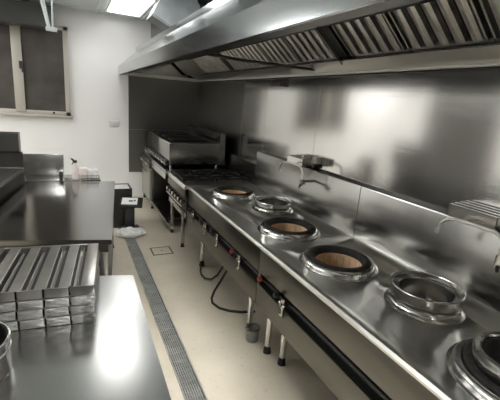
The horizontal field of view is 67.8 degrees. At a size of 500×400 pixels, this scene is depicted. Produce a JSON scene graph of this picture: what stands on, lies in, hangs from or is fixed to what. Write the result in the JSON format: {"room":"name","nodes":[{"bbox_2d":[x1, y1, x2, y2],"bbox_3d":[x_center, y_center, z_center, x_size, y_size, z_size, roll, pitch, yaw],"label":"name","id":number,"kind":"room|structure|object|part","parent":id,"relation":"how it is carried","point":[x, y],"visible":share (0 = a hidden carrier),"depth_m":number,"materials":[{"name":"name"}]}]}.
{"room":"commercial kitchen","nodes":[
{"label":"commercial kitchen","id":0,"kind":"room"},
{"bbox_2d":[0,0,187,195],"bbox_3d":[-3.481,-1.452,5.760,5.770,2.970,0.100,-3,16,-25],"label":"wall","id":1,"kind":"structure","parent":0,"point":[98,43],"depth_m":6.06,"materials":[{"name":"white paint"}]},
{"bbox_2d":[0,0,51,29],"bbox_3d":[-3.437,-2.611,5.158,1.225,0.285,0.380,-3,16,-25],"label":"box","id":2,"kind":"object","parent":1,"relation":"attached to","point":[12,12],"visible":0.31,"depth_m":5.12,"materials":[{"name":"grey metal"}]},
{"bbox_2d":[0,24,72,117],"bbox_3d":[-3.395,-1.943,5.534,1.330,1.355,0.110,-3,16,-25],"label":"window","id":3,"kind":"structure","parent":1,"relation":"in","point":[34,63],"depth_m":5.62,"materials":[{"name":"beige metal"}]},
{"bbox_3d":[-3.718,-1.955,5.419,0.470,1.225,0.020,-3,16,-25],"label":"pane","id":4,"kind":"part","parent":3,"relation":"part of","materials":[{"name":"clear glass"}]},
{"bbox_3d":[-3.452,-1.308,5.713,1.330,0.030,0.080,-3,16,-25],"label":"sill","id":5,"kind":"part","parent":3,"relation":"part of","materials":[{"name":"beige metal"}]},
{"bbox_3d":[-3.147,-1.978,5.684,0.570,1.225,0.030,-3,16,-25],"label":"pane","id":6,"kind":"part","parent":3,"relation":"part of","materials":[{"name":"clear glass"}]},
{"bbox_2d":[109,121,118,126],"bbox_3d":[-2.305,-1.292,6.313,0.158,0.093,0.020,-3,16,-25],"label":"wall switch","id":7,"kind":"object","parent":1,"relation":"attached to","point":[111,123],"visible":1,"depth_m":6.30,"materials":[{"name":"grey plastic"}]},
{"bbox_2d":[129,129,187,171],"bbox_3d":[-1.567,-0.886,6.799,1.245,0.750,0.012,-3,16,-25],"label":"wall panel","id":8,"kind":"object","parent":1,"relation":"attached to","point":[138,139],"depth_m":6.58,"materials":[{"name":"silver metal"}]},
{"bbox_2d":[128,75,199,130],"bbox_3d":[-1.502,-1.704,6.585,1.245,0.935,0.012,-3,16,-25],"label":"wall panel","id":9,"kind":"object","parent":1,"relation":"attached to","point":[153,103],"depth_m":6.56,"materials":[{"name":"silver metal"}]},
{"bbox_2d":[20,0,213,20],"bbox_3d":[-1.393,-1.724,1.339,5.770,0.100,9.400,-3,16,-25],"label":"ceiling","id":10,"kind":"structure","parent":0,"point":[84,3],"depth_m":5.34,"materials":[{"name":"white paint"}]},
{"bbox_2d":[40,0,56,31],"bbox_3d":[-1.764,-1.831,3.200,0.154,0.691,0.060,-3,16,-25],"label":"bracket","id":11,"kind":"object","parent":10,"relation":"hanging from","point":[48,28],"visible":1,"depth_m":3.26,"materials":[{"name":"white metal"}]},
{"bbox_3d":[-1.786,-1.843,3.186,0.103,0.664,0.048,-3,16,-25],"label":"rod","id":12,"kind":"part","parent":11,"relation":"part of","materials":[{"name":"white metal"}]},
{"bbox_3d":[-1.760,-1.514,3.297,0.090,0.032,0.060,-3,16,-25],"label":"foot plate","id":13,"kind":"part","parent":11,"relation":"part of","materials":[{"name":"white metal"}]},
{"bbox_3d":[-1.722,-1.849,3.227,0.014,0.660,0.039,7,15,10],"label":"rod","id":14,"kind":"part","parent":11,"relation":"part of","materials":[{"name":"white metal"}]},
{"bbox_2d":[38,0,205,20],"bbox_3d":[-1.398,-1.669,1.353,5.570,0.014,9.200,-3,16,-25],"label":"trim","id":15,"kind":"structure","parent":10,"relation":"attached to","point":[99,2],"depth_m":5.40,"materials":[{"name":"white"}]},
{"bbox_2d":[105,0,156,17],"bbox_3d":[-1.649,-2.642,5.070,0.520,0.015,1.270,-3,16,-25],"label":"recessed light","id":16,"kind":"object","parent":10,"relation":"in","point":[136,8],"visible":0.92,"depth_m":5.12,"materials":[{"name":"white plastic"}]},
{"bbox_2d":[112,196,338,399],"bbox_3d":[-1.630,1.247,2.113,5.570,0.120,9.200,-3,16,-25],"label":"floor","id":17,"kind":"structure","parent":0,"point":[226,366],"depth_m":3.07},
{"bbox_2d":[0,131,24,206],"bbox_3d":[-2.653,0.163,3.090,1.068,1.325,1.734,0,15,-18],"label":"station","id":18,"kind":"object","parent":17,"relation":"on","point":[12,179],"visible":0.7,"depth_m":3.72,"materials":[{"name":"metal"}]},
{"bbox_2d":[0,131,20,152],"bbox_3d":[-2.829,-0.565,3.601,1.025,0.205,0.180,-3,16,-25],"label":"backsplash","id":19,"kind":"structure","parent":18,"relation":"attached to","point":[10,142],"depth_m":3.72,"materials":[{"name":"metal"}]},
{"bbox_3d":[-2.864,-0.413,3.710,1.055,0.168,0.040,-1,15,-19],"label":"panel","id":20,"kind":"part","parent":18,"relation":"part of","materials":[{"name":"metal"}]},
{"bbox_2d":[0,181,114,275],"bbox_3d":[-1.731,0.420,3.425,0.908,0.800,1.902,-1,15,-19],"label":"work table","id":21,"kind":"object","parent":17,"relation":"on","point":[41,213],"visible":0.34,"depth_m":3.05,"materials":[{"name":"metal"}]},
{"bbox_3d":[-1.061,0.683,2.741,0.032,0.660,0.032,-3,16,-25],"label":"leg","id":22,"kind":"part","parent":21,"relation":"part of","materials":[{"name":"metal"}]},
{"bbox_2d":[23,154,100,184],"bbox_3d":[-2.197,0.004,4.394,0.800,1.045,0.335,-3,16,-25],"label":"sink","id":23,"kind":"object","parent":17,"relation":"on","point":[37,167],"visible":0.34,"depth_m":4.31,"materials":[{"name":"metal"}]},
{"bbox_2d":[23,154,63,174],"bbox_3d":[-2.406,-0.415,4.345,0.415,0.245,0.025,-3,16,-25],"label":"backsplash","id":24,"kind":"structure","parent":23,"relation":"on","point":[34,164],"depth_m":4.33,"materials":[{"name":"metal"}]},
{"bbox_2d":[59,171,62,178],"bbox_3d":[-2.151,-0.284,4.235,0.044,0.086,0.044,-3,16,-25],"label":"bottle","id":25,"kind":"object","parent":23,"relation":"on","point":[60,172],"visible":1,"depth_m":4.22,"materials":[{"name":"black plastic"}]},
{"bbox_2d":[69,157,78,178],"bbox_3d":[-2.022,-0.371,4.272,0.102,0.254,0.074,-3,16,-25],"label":"spray bottle","id":26,"kind":"object","parent":23,"relation":"on","point":[75,170],"visible":1,"depth_m":4.26,"materials":[{"name":"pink plastic"}]},
{"bbox_2d":[80,167,87,178],"bbox_3d":[-1.941,-0.315,4.339,0.084,0.126,0.104,-3,16,-25],"label":"package","id":27,"kind":"object","parent":23,"relation":"on","point":[83,170],"visible":0.9,"depth_m":4.30,"materials":[{"name":"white plastic"}]},
{"bbox_2d":[81,175,98,179],"bbox_3d":[-1.853,-0.261,4.313,0.197,0.046,0.024,-3,16,-25],"label":"wire rack","id":28,"kind":"object","parent":23,"relation":"on","point":[86,178],"visible":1,"depth_m":4.31,"materials":[{"name":"silver metal"}]},
{"bbox_2d":[87,168,97,177],"bbox_3d":[-1.857,-0.315,4.393,0.114,0.110,0.125,-3,16,-25],"label":"package","id":29,"kind":"object","parent":23,"relation":"on","point":[91,171],"visible":0.91,"depth_m":4.34},
{"bbox_2d":[0,275,170,399],"bbox_3d":[-1.004,1.041,1.268,1.392,0.800,2.209,-3,16,-25],"label":"work table","id":30,"kind":"object","parent":17,"relation":"on","point":[114,356],"visible":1,"depth_m":1.44,"materials":[{"name":"metal"}]},
{"bbox_2d":[0,322,11,380],"bbox_3d":[-0.987,0.550,1.296,0.268,0.133,0.268,-3,16,-25],"label":"round pan","id":31,"kind":"object","parent":30,"relation":"on","point":[5,332],"visible":1,"depth_m":1.32,"materials":[{"name":"metal"}]},
{"bbox_2d":[3,266,99,330],"bbox_3d":[-1.008,0.462,1.806,0.500,0.044,0.500,-1,16,-20],"label":"grease filter","id":32,"kind":"object","parent":30,"relation":"on","point":[84,317],"visible":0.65,"depth_m":1.61,"materials":[{"name":"metal"}]},
{"bbox_2d":[0,304,94,321],"bbox_3d":[-1.011,0.418,1.793,0.500,0.044,0.500,-1,16,-20],"label":"grease filter","id":33,"kind":"object","parent":32,"relation":"on","point":[87,308],"visible":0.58,"depth_m":1.59,"materials":[{"name":"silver metal"}]},
{"bbox_2d":[0,251,99,312],"bbox_3d":[-1.000,0.375,1.782,0.500,0.044,0.500,-1,15,-20],"label":"grease filter","id":34,"kind":"object","parent":33,"relation":"on","point":[15,305],"visible":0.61,"depth_m":1.58,"materials":[{"name":"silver metal"}]},
{"bbox_2d":[0,243,98,302],"bbox_3d":[-0.999,0.331,1.771,0.500,0.044,0.500,-1,16,-20],"label":"grease filter","id":35,"kind":"object","parent":34,"relation":"on","point":[33,272],"visible":1,"depth_m":1.74,"materials":[{"name":"metal"}]},
{"bbox_2d":[113,183,131,227],"bbox_3d":[-1.816,0.072,5.231,0.260,0.550,0.340,-3,16,-25],"label":"bin","id":36,"kind":"object","parent":17,"relation":"on","point":[121,189],"visible":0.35,"depth_m":5.08,"materials":[{"name":"black plastic"}]},
{"bbox_2d":[124,237,135,240],"bbox_3d":[-1.618,0.477,4.942,0.132,0.061,0.490,-3,16,-25],"label":"drain grate","id":37,"kind":"object","parent":17,"relation":"in","point":[125,238],"visible":0.2,"depth_m":4.76,"materials":[{"name":"metal"}]},
{"bbox_2d":[118,197,142,228],"bbox_3d":[-1.618,0.196,5.028,0.319,0.444,0.202,1,15,-12],"label":"scale","id":38,"kind":"object","parent":17,"relation":"on","point":[129,203],"visible":0.88,"depth_m":4.99,"materials":[{"name":"black plastic"}]},
{"bbox_3d":[-1.606,0.015,4.964,0.200,0.056,0.131,1,15,-12],"label":"plate","id":39,"kind":"part","parent":38,"relation":"part of","materials":[{"name":"white plastic"}]},
{"bbox_3d":[-1.629,0.195,5.036,0.120,0.340,0.080,-3,16,-25],"label":"post","id":40,"kind":"part","parent":38,"relation":"part of","materials":[{"name":"black plastic"}]},
{"bbox_2d":[115,227,145,237],"bbox_3d":[-1.552,0.414,4.850,0.386,0.115,0.232,-3,16,-25],"label":"crumpled bag","id":41,"kind":"object","parent":17,"relation":"on","point":[128,232],"visible":1,"depth_m":4.78,"materials":[{"name":"white plastic"}]},
{"bbox_2d":[126,240,145,262],"bbox_3d":[-1.371,0.628,4.437,0.132,0.061,0.665,-3,16,-25],"label":"drain grate","id":42,"kind":"object","parent":17,"relation":"in","point":[135,251],"visible":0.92,"depth_m":4.41,"materials":[{"name":"metal"}]},
{"bbox_2d":[134,261,168,314],"bbox_3d":[-0.995,0.859,3.667,0.132,0.061,1.100,-3,16,-25],"label":"drain grate","id":43,"kind":"object","parent":17,"relation":"in","point":[155,300],"visible":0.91,"depth_m":3.57,"materials":[{"name":"metal"}]},
{"bbox_2d":[150,246,173,255],"bbox_3d":[-1.065,0.611,4.480,0.240,0.004,0.230,-3,16,-25],"label":"floor hatch","id":44,"kind":"object","parent":17,"relation":"on","point":[157,250],"visible":1,"depth_m":4.47,"materials":[{"name":"grey"}]},
{"bbox_2d":[153,313,207,399],"bbox_3d":[-0.542,1.137,2.738,0.132,0.061,1.030,-3,16,-25],"label":"drain grate","id":45,"kind":"object","parent":17,"relation":"in","point":[190,385],"visible":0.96,"depth_m":2.64,"materials":[{"name":"metal"}]},
{"bbox_2d":[140,151,228,224],"bbox_3d":[-1.102,-0.228,6.054,1.062,0.825,1.960,-3,16,-25],"label":"stand","id":46,"kind":"object","parent":17,"relation":"on","point":[154,172],"visible":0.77,"depth_m":6.02,"materials":[{"name":"metal"}]},
{"bbox_3d":[-1.743,-0.664,6.280,0.050,0.145,0.720,-3,16,-25],"label":"control panel","id":47,"kind":"part","parent":46,"relation":"part of","materials":[{"name":"metal"}]},
{"bbox_3d":[-1.579,-0.255,6.032,0.036,0.735,0.036,-3,16,-25],"label":"leg","id":48,"kind":"part","parent":46,"relation":"part of","materials":[{"name":"metal"}]},
{"bbox_2d":[141,163,169,200],"bbox_3d":[-1.362,-0.358,6.563,1.024,0.620,0.750,-3,16,-25],"label":"oven","id":49,"kind":"object","parent":46,"relation":"in","point":[159,193],"depth_m":6.13,"materials":[{"name":"silver metal"}]},
{"bbox_3d":[-1.524,-0.558,5.849,0.018,0.100,1.748,-3,16,-25],"label":"rail","id":50,"kind":"part","parent":46,"relation":"part of","materials":[{"name":"metal"}]},
{"bbox_3d":[-1.360,0.173,5.599,0.030,0.030,1.180,-3,16,-25],"label":"rail","id":51,"kind":"part","parent":46,"relation":"part of","materials":[{"name":"metal"}]},
{"bbox_2d":[154,200,181,219],"bbox_3d":[-0.970,0.128,5.892,0.930,0.020,0.980,-3,16,-25],"label":"shelf","id":52,"kind":"object","parent":46,"relation":"attached to","point":[163,207],"depth_m":5.68,"materials":[{"name":"metal"}]},
{"bbox_2d":[146,124,225,168],"bbox_3d":[-1.107,-0.900,5.955,0.881,0.519,1.640,-3,16,-25],"label":"charbroiler","id":53,"kind":"object","parent":46,"relation":"on","point":[199,146],"visible":1,"depth_m":5.39,"materials":[{"name":"metal"}]},
{"bbox_3d":[-1.486,-0.716,5.871,0.047,0.070,1.500,-3,16,-25],"label":"control rail","id":54,"kind":"part","parent":53,"relation":"part of","materials":[{"name":"metal"}]},
{"bbox_3d":[-1.288,-1.121,6.295,0.530,0.025,0.300,-3,16,-25],"label":"grill plate","id":55,"kind":"part","parent":53,"relation":"part of","materials":[{"name":"black metal"}]},
{"bbox_3d":[-1.111,-1.012,5.931,0.530,0.025,0.300,-3,16,-25],"label":"grill plate","id":56,"kind":"part","parent":53,"relation":"part of","materials":[{"name":"black metal"}]},
{"bbox_3d":[-0.933,-0.903,5.566,0.530,0.025,0.300,-3,16,-25],"label":"grill plate","id":57,"kind":"part","parent":53,"relation":"part of","materials":[{"name":"black metal"}]},
{"bbox_2d":[166,154,255,246],"bbox_3d":[-0.537,-0.030,4.982,1.008,1.070,0.852,-3,16,-25],"label":"range","id":58,"kind":"object","parent":17,"relation":"on","point":[242,170],"visible":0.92,"depth_m":4.82,"materials":[{"name":"metal"}]},
{"bbox_3d":[-1.057,0.217,5.069,0.040,0.370,0.040,-3,16,-25],"label":"leg","id":59,"kind":"part","parent":58,"relation":"part of","materials":[{"name":"metal"}]},
{"bbox_3d":[-0.940,0.083,4.821,0.030,0.070,0.840,-3,16,-25],"label":"rail","id":60,"kind":"part","parent":58,"relation":"part of","materials":[{"name":"metal"}]},
{"bbox_3d":[-0.925,-0.076,4.781,0.015,0.200,0.840,-3,16,-25],"label":"knob panel","id":61,"kind":"part","parent":58,"relation":"part of","materials":[{"name":"silver metal"}]},
{"bbox_3d":[-0.828,0.357,4.600,0.040,0.370,0.040,-3,16,-25],"label":"leg","id":62,"kind":"part","parent":58,"relation":"part of","materials":[{"name":"metal"}]},
{"bbox_2d":[168,171,253,189],"bbox_3d":[-0.537,-0.273,4.910,0.909,0.055,0.852,-3,16,-25],"label":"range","id":63,"kind":"object","parent":58,"relation":"in","point":[181,180],"depth_m":4.78,"materials":[{"name":"metal"}]},
{"bbox_2d":[211,270,254,312],"bbox_3d":[-0.179,0.793,3.372,0.290,0.345,0.451,-5,17,-32],"label":"gas hose","id":64,"kind":"object","parent":17,"relation":"on","point":[225,272],"visible":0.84,"depth_m":3.36,"materials":[{"name":"black rubber"}]},
{"bbox_2d":[246,323,259,343],"bbox_3d":[0.019,1.045,2.915,0.112,0.120,0.112,-3,16,-25],"label":"bucket","id":65,"kind":"object","parent":17,"relation":"on","point":[252,329],"visible":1,"depth_m":2.88,"materials":[{"name":"grey plastic"}]},
{"bbox_2d":[187,151,367,327],"bbox_3d":[0.071,0.247,3.766,0.976,1.240,1.912,-3,16,-25],"label":"range","id":66,"kind":"object","parent":17,"relation":"on","point":[227,220],"visible":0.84,"depth_m":3.43,"materials":[{"name":"metal"}]},
{"bbox_3d":[-0.526,0.539,4.122,0.048,0.285,0.048,-3,16,-25],"label":"leg","id":67,"kind":"part","parent":66,"relation":"part of","materials":[{"name":"silver metal"}]},
{"bbox_2d":[200,262,222,279],"bbox_3d":[-0.450,0.614,3.980,0.189,0.342,0.649,-3,16,-25],"label":"gas hose","id":68,"kind":"object","parent":66,"relation":"attached to","point":[221,268],"visible":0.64,"depth_m":3.82,"materials":[{"name":"black rubber"}]},
{"bbox_3d":[0.007,0.867,3.029,0.048,0.285,0.048,-3,16,-25],"label":"leg","id":69,"kind":"part","parent":66,"relation":"part of","materials":[{"name":"silver metal"}]},
{"bbox_2d":[254,195,292,208],"bbox_3d":[0.229,0.047,3.698,0.383,0.100,0.383,-3,16,-25],"label":"ring","id":70,"kind":"object","parent":66,"relation":"on","point":[267,201],"visible":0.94,"depth_m":3.78,"materials":[{"name":"silver metal"}]},
{"bbox_2d":[278,154,315,187],"bbox_3d":[0.489,-0.287,3.624,0.278,0.268,0.425,-3,16,-25],"label":"faucet","id":71,"kind":"object","parent":66,"relation":"attached to","point":[296,160],"visible":0.98,"depth_m":3.56,"materials":[{"name":"silver metal"}]},
{"bbox_3d":[0.389,-0.290,3.591,0.029,0.153,0.357,-5,17,-33],"label":"spout","id":72,"kind":"part","parent":71,"relation":"part of","materials":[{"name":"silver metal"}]},
{"bbox_2d":[298,179,315,187],"bbox_3d":[0.541,-0.151,3.490,0.193,0.081,0.078,-3,16,-25],"label":"tap","id":73,"kind":"object","parent":71,"relation":"on","point":[301,181],"depth_m":3.47,"materials":[{"name":"silver metal"}]},
{"bbox_2d":[312,156,320,167],"bbox_3d":[0.638,-0.360,3.586,0.055,0.112,0.070,-3,16,-25],"label":"switch box","id":74,"kind":"object","parent":66,"relation":"on","point":[317,160],"visible":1,"depth_m":3.56,"materials":[{"name":"beige"}]},
{"bbox_2d":[256,184,499,399],"bbox_3d":[0.916,0.766,2.033,0.976,1.240,2.114,-3,16,-25],"label":"range","id":75,"kind":"object","parent":17,"relation":"on","point":[332,300],"visible":0.88,"depth_m":2.14,"materials":[{"name":"metal"}]},
{"bbox_3d":[0.143,0.950,2.751,0.048,0.285,0.048,-3,16,-25],"label":"leg","id":76,"kind":"part","parent":75,"relation":"part of","materials":[{"name":"silver metal"}]},
{"bbox_3d":[0.170,0.635,2.486,0.028,0.044,0.043,-3,16,-25],"label":"knob","id":77,"kind":"part","parent":75,"relation":"part of","materials":[{"name":"black plastic"}]},
{"bbox_3d":[0.242,0.987,2.638,0.048,0.285,0.048,-3,16,-25],"label":"leg","id":78,"kind":"part","parent":75,"relation":"part of","materials":[{"name":"silver metal"}]},
{"bbox_3d":[0.574,0.773,1.868,0.015,0.296,2.110,-3,16,-25],"label":"recess panel","id":79,"kind":"part","parent":75,"relation":"part of","materials":[{"name":"metal"}]},
{"bbox_2d":[390,270,465,312],"bbox_3d":[0.966,0.525,2.052,0.380,0.120,0.380,-3,16,-25],"label":"ring","id":80,"kind":"object","parent":75,"relation":"on","point":[453,297],"visible":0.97,"depth_m":2.10,"materials":[{"name":"silver metal"}]},
{"bbox_2d":[435,200,499,272],"bbox_3d":[1.268,0.191,2.027,0.278,0.268,0.425,-3,16,-25],"label":"faucet","id":81,"kind":"object","parent":75,"relation":"attached to","point":[462,214],"visible":1,"depth_m":2.03,"materials":[{"name":"silver metal"}]},
{"bbox_3d":[1.168,0.188,1.994,0.029,0.153,0.357,-5,17,-33],"label":"spout","id":82,"kind":"part","parent":81,"relation":"part of","materials":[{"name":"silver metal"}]},
{"bbox_2d":[493,255,499,272],"bbox_3d":[1.320,0.327,1.894,0.193,0.081,0.078,-3,16,-25],"label":"tap","id":83,"kind":"object","parent":81,"relation":"on","point":[496,265],"depth_m":1.87,"materials":[{"name":"silver metal"}]},
{"bbox_2d":[470,331,499,386],"bbox_3d":[1.082,0.664,1.493,0.344,0.293,0.344,-3,16,-25],"label":"ring","id":84,"kind":"object","parent":75,"relation":"in","point":[485,347],"visible":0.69,"depth_m":1.52,"materials":[{"name":"silver metal"}]},
{"bbox_2d":[330,0,492,53],"bbox_3d":[1.048,-0.356,2.940,0.100,2.970,9.200,-3,16,-25],"label":"wall","id":85,"kind":"structure","parent":0,"point":[332,29],"depth_m":3.21,"materials":[{"name":"grey"}]},
{"bbox_2d":[198,81,226,133],"bbox_3d":[-0.669,-1.331,6.335,0.012,1.400,1.347,-3,16,-25],"label":"trim","id":86,"kind":"structure","parent":85,"relation":"attached to","point":[213,95],"depth_m":6.18,"materials":[{"name":"silver metal"}]},
{"bbox_2d":[223,81,244,167],"bbox_3d":[-0.246,-1.072,5.467,0.012,1.400,0.647,-3,16,-25],"label":"trim","id":87,"kind":"structure","parent":85,"relation":"attached to","point":[234,100],"depth_m":5.42,"materials":[{"name":"silver metal"}]},
{"bbox_2d":[240,79,268,161],"bbox_3d":[0.034,-0.900,4.894,0.012,1.400,0.667,-3,16,-25],"label":"trim","id":88,"kind":"structure","parent":85,"relation":"attached to","point":[255,95],"depth_m":4.84,"materials":[{"name":"metal"}]},
{"bbox_2d":[271,79,284,86],"bbox_3d":[0.311,-1.313,4.189,0.057,0.075,0.210,-3,16,-25],"label":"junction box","id":89,"kind":"object","parent":85,"relation":"attached to","point":[274,83],"visible":1,"depth_m":4.13,"materials":[{"name":"metal"}]},
{"bbox_2d":[263,77,321,158],"bbox_3d":[0.405,-0.672,4.133,0.012,1.400,1.077,-3,16,-25],"label":"trim","id":90,"kind":"structure","parent":85,"relation":"attached to","point":[291,116],"depth_m":3.99,"materials":[{"name":"metal"}]},
{"bbox_2d":[118,0,499,81],"bbox_3d":[0.021,-1.368,3.219,1.407,0.447,7.280,-3,16,-25],"label":"extraction hood","id":91,"kind":"object","parent":85,"relation":"attached to","point":[219,26],"visible":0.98,"depth_m":2.35,"materials":[{"name":"metal"}]},
{"bbox_3d":[-1.517,-2.306,6.373,1.404,0.427,0.015,-3,16,-25],"label":"panel","id":92,"kind":"part","parent":91,"relation":"part of","materials":[{"name":"metal"}]},
{"bbox_2d":[147,0,200,37],"bbox_3d":[-1.044,-2.393,5.111,0.913,0.414,1.800,-3,16,-25],"label":"air duct","id":93,"kind":"object","parent":91,"relation":"attached to","point":[164,14],"visible":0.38,"depth_m":4.27,"materials":[{"name":"metal"}]},
{"bbox_3d":[-0.984,-2.121,5.949,0.242,0.205,1.020,-3,16,-25],"label":"blank panel","id":94,"kind":"part","parent":91,"relation":"part of","materials":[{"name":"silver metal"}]},
{"bbox_2d":[193,56,216,72],"bbox_3d":[-0.648,-1.929,5.277,0.244,0.210,0.490,-3,16,-25],"label":"filter","id":95,"kind":"object","parent":91,"relation":"on","point":[201,62],"visible":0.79,"depth_m":5.26,"materials":[{"name":"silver metal"}]},
{"bbox_2d":[203,53,229,71],"bbox_3d":[-0.434,-1.798,4.839,0.244,0.210,0.490,-3,16,-25],"label":"filter","id":96,"kind":"object","parent":91,"relation":"on","point":[216,63],"visible":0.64,"depth_m":4.84,"materials":[{"name":"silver metal"}]},
{"bbox_3d":[0.164,-1.582,3.225,1.127,0.015,7.280,-3,16,-25],"label":"panel","id":97,"kind":"part","parent":91,"relation":"part of","materials":[{"name":"metal"}]},
{"bbox_2d":[220,49,251,69],"bbox_3d":[-0.165,-1.633,4.289,0.244,0.210,0.490,-3,16,-25],"label":"filter","id":98,"kind":"object","parent":91,"relation":"on","point":[236,65],"visible":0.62,"depth_m":4.26,"materials":[{"name":"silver metal"}]},
{"bbox_3d":[-0.479,-1.339,2.984,0.300,0.430,7.280,-3,16,-25],"label":"panel","id":99,"kind":"part","parent":91,"relation":"part of","materials":[{"name":"metal"}]},
{"bbox_2d":[236,44,271,67],"bbox_3d":[0.048,-1.502,3.852,0.244,0.210,0.490,-3,16,-25],"label":"filter","id":100,"kind":"object","parent":91,"relation":"on","point":[250,52],"visible":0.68,"depth_m":3.81,"materials":[{"name":"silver metal"}]},
{"bbox_2d":[257,37,300,63],"bbox_3d":[0.261,-1.371,3.416,0.244,0.210,0.490,-3,16,-25],"label":"filter","id":101,"kind":"object","parent":91,"relation":"on","point":[278,50],"visible":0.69,"depth_m":3.38,"materials":[{"name":"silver metal"}]},
{"bbox_2d":[283,29,335,61],"bbox_3d":[0.474,-1.241,2.979,0.244,0.210,0.490,-3,16,-25],"label":"filter","id":102,"kind":"object","parent":91,"relation":"on","point":[308,46],"visible":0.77,"depth_m":2.96,"materials":[{"name":"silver metal"}]},
{"bbox_3d":[0.300,-1.357,2.777,0.240,0.163,6.230,-3,16,-25],"label":"filter rail","id":103,"kind":"part","parent":91,"relation":"part of","materials":[{"name":"silver metal"}]},
{"bbox_3d":[0.514,-1.220,3.435,0.210,0.085,7.120,-3,16,-25],"label":"panel","id":104,"kind":"part","parent":91,"relation":"part of","materials":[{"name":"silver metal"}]},
{"bbox_3d":[0.599,-1.126,2.991,0.045,0.050,6.230,-3,16,-25],"label":"filter rail","id":105,"kind":"part","parent":91,"relation":"part of","materials":[{"name":"silver metal"}]},
{"bbox_2d":[332,12,406,56],"bbox_3d":[0.754,-1.069,2.405,0.244,0.210,0.490,-3,16,-25],"label":"filter","id":106,"kind":"object","parent":91,"relation":"on","point":[375,34],"visible":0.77,"depth_m":2.36,"materials":[{"name":"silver metal"}]},
{"bbox_2d":[388,0,491,49],"bbox_3d":[0.975,-0.933,1.953,0.244,0.210,0.490,-3,16,-25],"label":"filter","id":107,"kind":"object","parent":91,"relation":"on","point":[438,23],"visible":0.86,"depth_m":1.92,"materials":[{"name":"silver metal"}]},
{"bbox_2d":[479,0,499,40],"bbox_3d":[1.195,-0.798,1.502,0.244,0.210,0.490,-3,16,-25],"label":"filter","id":108,"kind":"object","parent":91,"relation":"on","point":[491,8],"visible":1,"depth_m":1.70,"materials":[{"name":"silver metal"}]},
{"bbox_2d":[313,69,499,216],"bbox_3d":[1.121,-0.233,2.667,0.012,1.400,2.297,-3,16,-25],"label":"backsplash","id":109,"kind":"structure","parent":85,"relation":"attached to","point":[433,138],"depth_m":2.55,"materials":[{"name":"metal"}]}
]}

